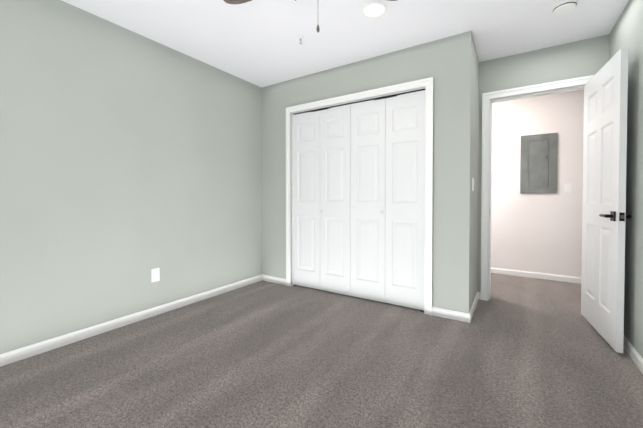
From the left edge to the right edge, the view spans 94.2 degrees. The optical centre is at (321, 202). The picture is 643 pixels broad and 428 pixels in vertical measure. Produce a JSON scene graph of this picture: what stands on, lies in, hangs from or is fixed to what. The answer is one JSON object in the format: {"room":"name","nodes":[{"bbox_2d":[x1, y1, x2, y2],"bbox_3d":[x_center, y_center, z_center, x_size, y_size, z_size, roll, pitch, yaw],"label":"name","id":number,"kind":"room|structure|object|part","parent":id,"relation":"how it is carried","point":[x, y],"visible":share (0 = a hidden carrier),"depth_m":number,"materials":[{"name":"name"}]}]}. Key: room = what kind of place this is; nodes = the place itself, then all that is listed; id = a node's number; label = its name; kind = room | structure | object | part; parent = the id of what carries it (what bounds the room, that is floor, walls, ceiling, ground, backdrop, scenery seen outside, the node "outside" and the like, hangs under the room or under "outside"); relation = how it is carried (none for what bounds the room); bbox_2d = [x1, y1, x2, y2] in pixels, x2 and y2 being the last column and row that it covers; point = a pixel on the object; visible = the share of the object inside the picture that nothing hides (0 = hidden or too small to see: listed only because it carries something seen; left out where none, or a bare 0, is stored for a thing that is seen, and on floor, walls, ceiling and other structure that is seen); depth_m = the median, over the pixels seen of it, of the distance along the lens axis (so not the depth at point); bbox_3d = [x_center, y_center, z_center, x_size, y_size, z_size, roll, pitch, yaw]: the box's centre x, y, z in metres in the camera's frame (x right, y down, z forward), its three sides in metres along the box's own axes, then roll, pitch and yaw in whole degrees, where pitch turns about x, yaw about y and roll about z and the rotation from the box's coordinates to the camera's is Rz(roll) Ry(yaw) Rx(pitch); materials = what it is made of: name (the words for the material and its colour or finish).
{"room":"empty bedroom","nodes":[
{"label":"empty bedroom","id":0,"kind":"room"},
{"bbox_2d":[0,0,261,353],"bbox_3d":[-1.574,-0.200,2.603,0.120,2.440,4.470,1,1,33],"label":"wall","id":1,"kind":"structure","parent":0,"point":[129,160],"depth_m":2.35,"materials":[{"name":"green paint"}]},
{"bbox_2d":[0,274,261,366],"bbox_3d":[-1.705,0.981,2.296,0.014,0.088,3.540,1,1,33],"label":"baseboard","id":2,"kind":"structure","parent":1,"relation":"attached to","point":[9,357],"depth_m":2.35,"materials":[{"name":"white wood"}]},
{"bbox_2d":[151,268,159,281],"bbox_3d":[-1.475,0.647,2.654,0.008,0.115,0.070,1,1,33],"label":"electrical outlet","id":3,"kind":"object","parent":1,"relation":"attached to","point":[155,275],"visible":1,"depth_m":2.65,"materials":[{"name":"white plastic"}]},
{"bbox_2d":[0,273,642,427],"bbox_3d":[0.846,1.075,1.839,5.040,0.115,5.770,1,1,33],"label":"floor","id":4,"kind":"structure","parent":0,"point":[521,352],"depth_m":1.82,"materials":[{"name":"carpet"}]},
{"bbox_2d":[61,0,628,87],"bbox_3d":[0.846,-1.457,1.797,5.040,0.100,5.770,1,1,33],"label":"ceiling","id":5,"kind":"structure","parent":0,"point":[255,42],"depth_m":2.42,"materials":[{"name":"white paint"}]},
{"bbox_2d":[297,35,303,43],"bbox_3d":[-0.179,-1.393,2.571,0.062,0.052,0.062,1,1,33],"label":"sprinkler","id":6,"kind":"object","parent":5,"relation":"attached to","point":[300,37],"visible":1,"depth_m":2.56,"materials":[{"name":"white plastic"}]},
{"bbox_2d":[223,0,396,32],"bbox_3d":[-0.165,-1.091,1.484,0.886,0.622,0.993,1,1,33],"label":"fan","id":7,"kind":"object","parent":5,"relation":"hanging from","point":[244,1],"visible":1,"depth_m":1.69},
{"bbox_3d":[-0.379,-1.142,1.595,0.405,0.006,0.126,1,-10,31],"label":"blade","id":8,"kind":"part","parent":7,"relation":"part of","materials":[{"name":"grey wood"}]},
{"bbox_2d":[361,1,387,17],"bbox_3d":[0.387,-1.410,2.194,0.194,0.006,0.194,1,1,33],"label":"recessed light","id":9,"kind":"object","parent":5,"relation":"in","point":[375,9],"visible":1,"depth_m":2.18,"materials":[{"name":"white plastic"}]},
{"bbox_2d":[552,0,577,14],"bbox_3d":[1.750,-1.393,2.150,0.144,0.039,0.144,1,1,33],"label":"smoke detector","id":10,"kind":"object","parent":5,"relation":"attached to","point":[564,7],"visible":1,"depth_m":2.12,"materials":[{"name":"white plastic"}]},
{"bbox_2d":[262,31,472,312],"bbox_3d":[0.274,-0.210,3.179,2.365,2.440,0.120,1,1,33],"label":"wall","id":11,"kind":"structure","parent":0,"point":[446,63],"depth_m":2.63,"materials":[{"name":"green paint"}]},
{"bbox_2d":[262,274,285,284],"bbox_3d":[-0.572,0.959,3.664,0.377,0.088,0.014,1,1,33],"label":"baseboard","id":12,"kind":"structure","parent":11,"relation":"attached to","point":[268,278],"depth_m":3.66,"materials":[{"name":"white wood"}]},
{"bbox_2d":[293,111,319,289],"bbox_3d":[-0.169,-0.024,3.439,0.376,2.000,0.030,1,1,32],"label":"closet door","id":13,"kind":"structure","parent":11,"relation":"in","point":[306,199],"depth_m":3.42,"materials":[{"name":"white wood"}]},
{"bbox_2d":[320,104,350,295],"bbox_3d":[0.150,-0.020,3.233,0.376,2.000,0.030,1,1,34],"label":"closet door","id":14,"kind":"structure","parent":11,"relation":"in","point":[335,126],"depth_m":3.22,"materials":[{"name":"white wood"}]},
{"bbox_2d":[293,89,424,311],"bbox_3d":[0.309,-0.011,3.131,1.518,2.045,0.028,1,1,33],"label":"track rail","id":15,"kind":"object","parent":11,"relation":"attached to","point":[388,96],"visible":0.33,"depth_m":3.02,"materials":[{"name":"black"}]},
{"bbox_2d":[286,77,433,314],"bbox_3d":[0.316,-0.048,3.141,1.666,2.118,0.143,1,1,33],"label":"trim","id":16,"kind":"structure","parent":11,"relation":"attached to","point":[427,84],"depth_m":2.77,"materials":[{"name":"white wood"}]},
{"bbox_2d":[350,98,385,301],"bbox_3d":[0.469,-0.017,3.028,0.376,2.000,0.030,1,1,32],"label":"closet door","id":17,"kind":"structure","parent":11,"relation":"in","point":[367,193],"depth_m":3.01,"materials":[{"name":"white wood"}]},
{"bbox_2d":[385,90,424,309],"bbox_3d":[0.788,-0.014,2.823,0.376,2.000,0.030,1,1,34],"label":"closet door","id":18,"kind":"structure","parent":11,"relation":"in","point":[404,198],"depth_m":2.81,"materials":[{"name":"white wood"}]},
{"bbox_2d":[470,40,478,308],"bbox_3d":[1.405,-0.204,2.862,0.120,2.440,0.570,1,1,33],"label":"wall","id":19,"kind":"structure","parent":0,"point":[475,136],"depth_m":2.80,"materials":[{"name":"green paint"}]},
{"bbox_2d":[467,292,479,322],"bbox_3d":[1.432,0.973,2.784,0.032,0.088,0.704,1,1,33],"label":"baseboard","id":20,"kind":"structure","parent":19,"relation":"attached to","point":[469,315],"depth_m":2.69,"materials":[{"name":"white wood"}]},
{"bbox_2d":[491,89,583,276],"bbox_3d":[2.795,-0.222,3.923,4.040,2.440,0.120,1,1,33],"label":"wall","id":21,"kind":"structure","parent":0,"point":[537,232],"depth_m":3.85,"materials":[{"name":"white paint"}]},
{"bbox_2d":[491,267,580,283],"bbox_3d":[2.759,0.955,3.886,3.800,0.088,0.014,1,1,33],"label":"baseboard","id":22,"kind":"structure","parent":21,"relation":"attached to","point":[563,278],"depth_m":3.86,"materials":[{"name":"white wood"}]},
{"bbox_2d":[520,133,557,192],"bbox_3d":[2.791,-0.493,3.845,0.383,0.755,0.032,1,1,33],"label":"breaker panel","id":23,"kind":"object","parent":21,"relation":"attached to","point":[535,177],"visible":1,"depth_m":3.83,"materials":[{"name":"grey metal"}]},
{"bbox_2d":[564,183,571,192],"bbox_3d":[3.041,-0.176,3.687,0.070,0.115,0.012,1,1,33],"label":"light switch","id":24,"kind":"object","parent":21,"relation":"attached to","point":[567,187],"visible":1,"depth_m":3.69,"materials":[{"name":"white plastic"}]},
{"bbox_2d":[477,34,608,291],"bbox_3d":[1.722,-0.208,3.068,4.920,2.440,0.120,1,1,33],"label":"wall","id":25,"kind":"structure","parent":0,"point":[583,58],"depth_m":2.79,"materials":[{"name":"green paint"}]},
{"bbox_2d":[480,75,593,300],"bbox_3d":[2.046,-0.041,2.862,0.896,2.113,0.166,1,1,33],"label":"door frame","id":26,"kind":"structure","parent":25,"relation":"attached to","point":[548,88],"depth_m":3.01,"materials":[{"name":"white wood"}]},
{"bbox_2d":[581,47,627,352],"bbox_3d":[2.133,-0.011,2.280,0.035,1.992,0.742,0,1,27],"label":"door","id":27,"kind":"structure","parent":25,"relation":"in","point":[604,186],"depth_m":2.16,"materials":[{"name":"white wood"}]},
{"bbox_2d":[599,211,615,220],"bbox_3d":[1.976,0.094,2.070,0.050,0.066,0.148,0,1,27],"label":"door lever","id":28,"kind":"object","parent":27,"relation":"attached to","point":[612,215],"visible":0.96,"depth_m":2.03,"materials":[{"name":"black metal"}]},
{"bbox_2d":[619,212,624,220],"bbox_3d":[1.961,0.096,1.948,0.025,0.057,0.009,0,1,27],"label":"door latch","id":29,"kind":"object","parent":27,"relation":"attached to","point":[621,216],"depth_m":1.95,"materials":[{"name":"black metal"}]},
{"bbox_2d":[609,0,642,357],"bbox_3d":[1.302,-0.169,0.680,0.120,2.440,4.350,1,1,33],"label":"wall","id":30,"kind":"structure","parent":0,"point":[627,30],"depth_m":1.97,"materials":[{"name":"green paint"}]},
{"bbox_2d":[623,335,642,373],"bbox_3d":[1.268,1.006,0.793,0.040,0.088,4.230,1,1,33],"label":"baseboard","id":31,"kind":"structure","parent":30,"relation":"attached to","point":[632,352],"depth_m":1.91,"materials":[{"name":"white wood"}]}
]}

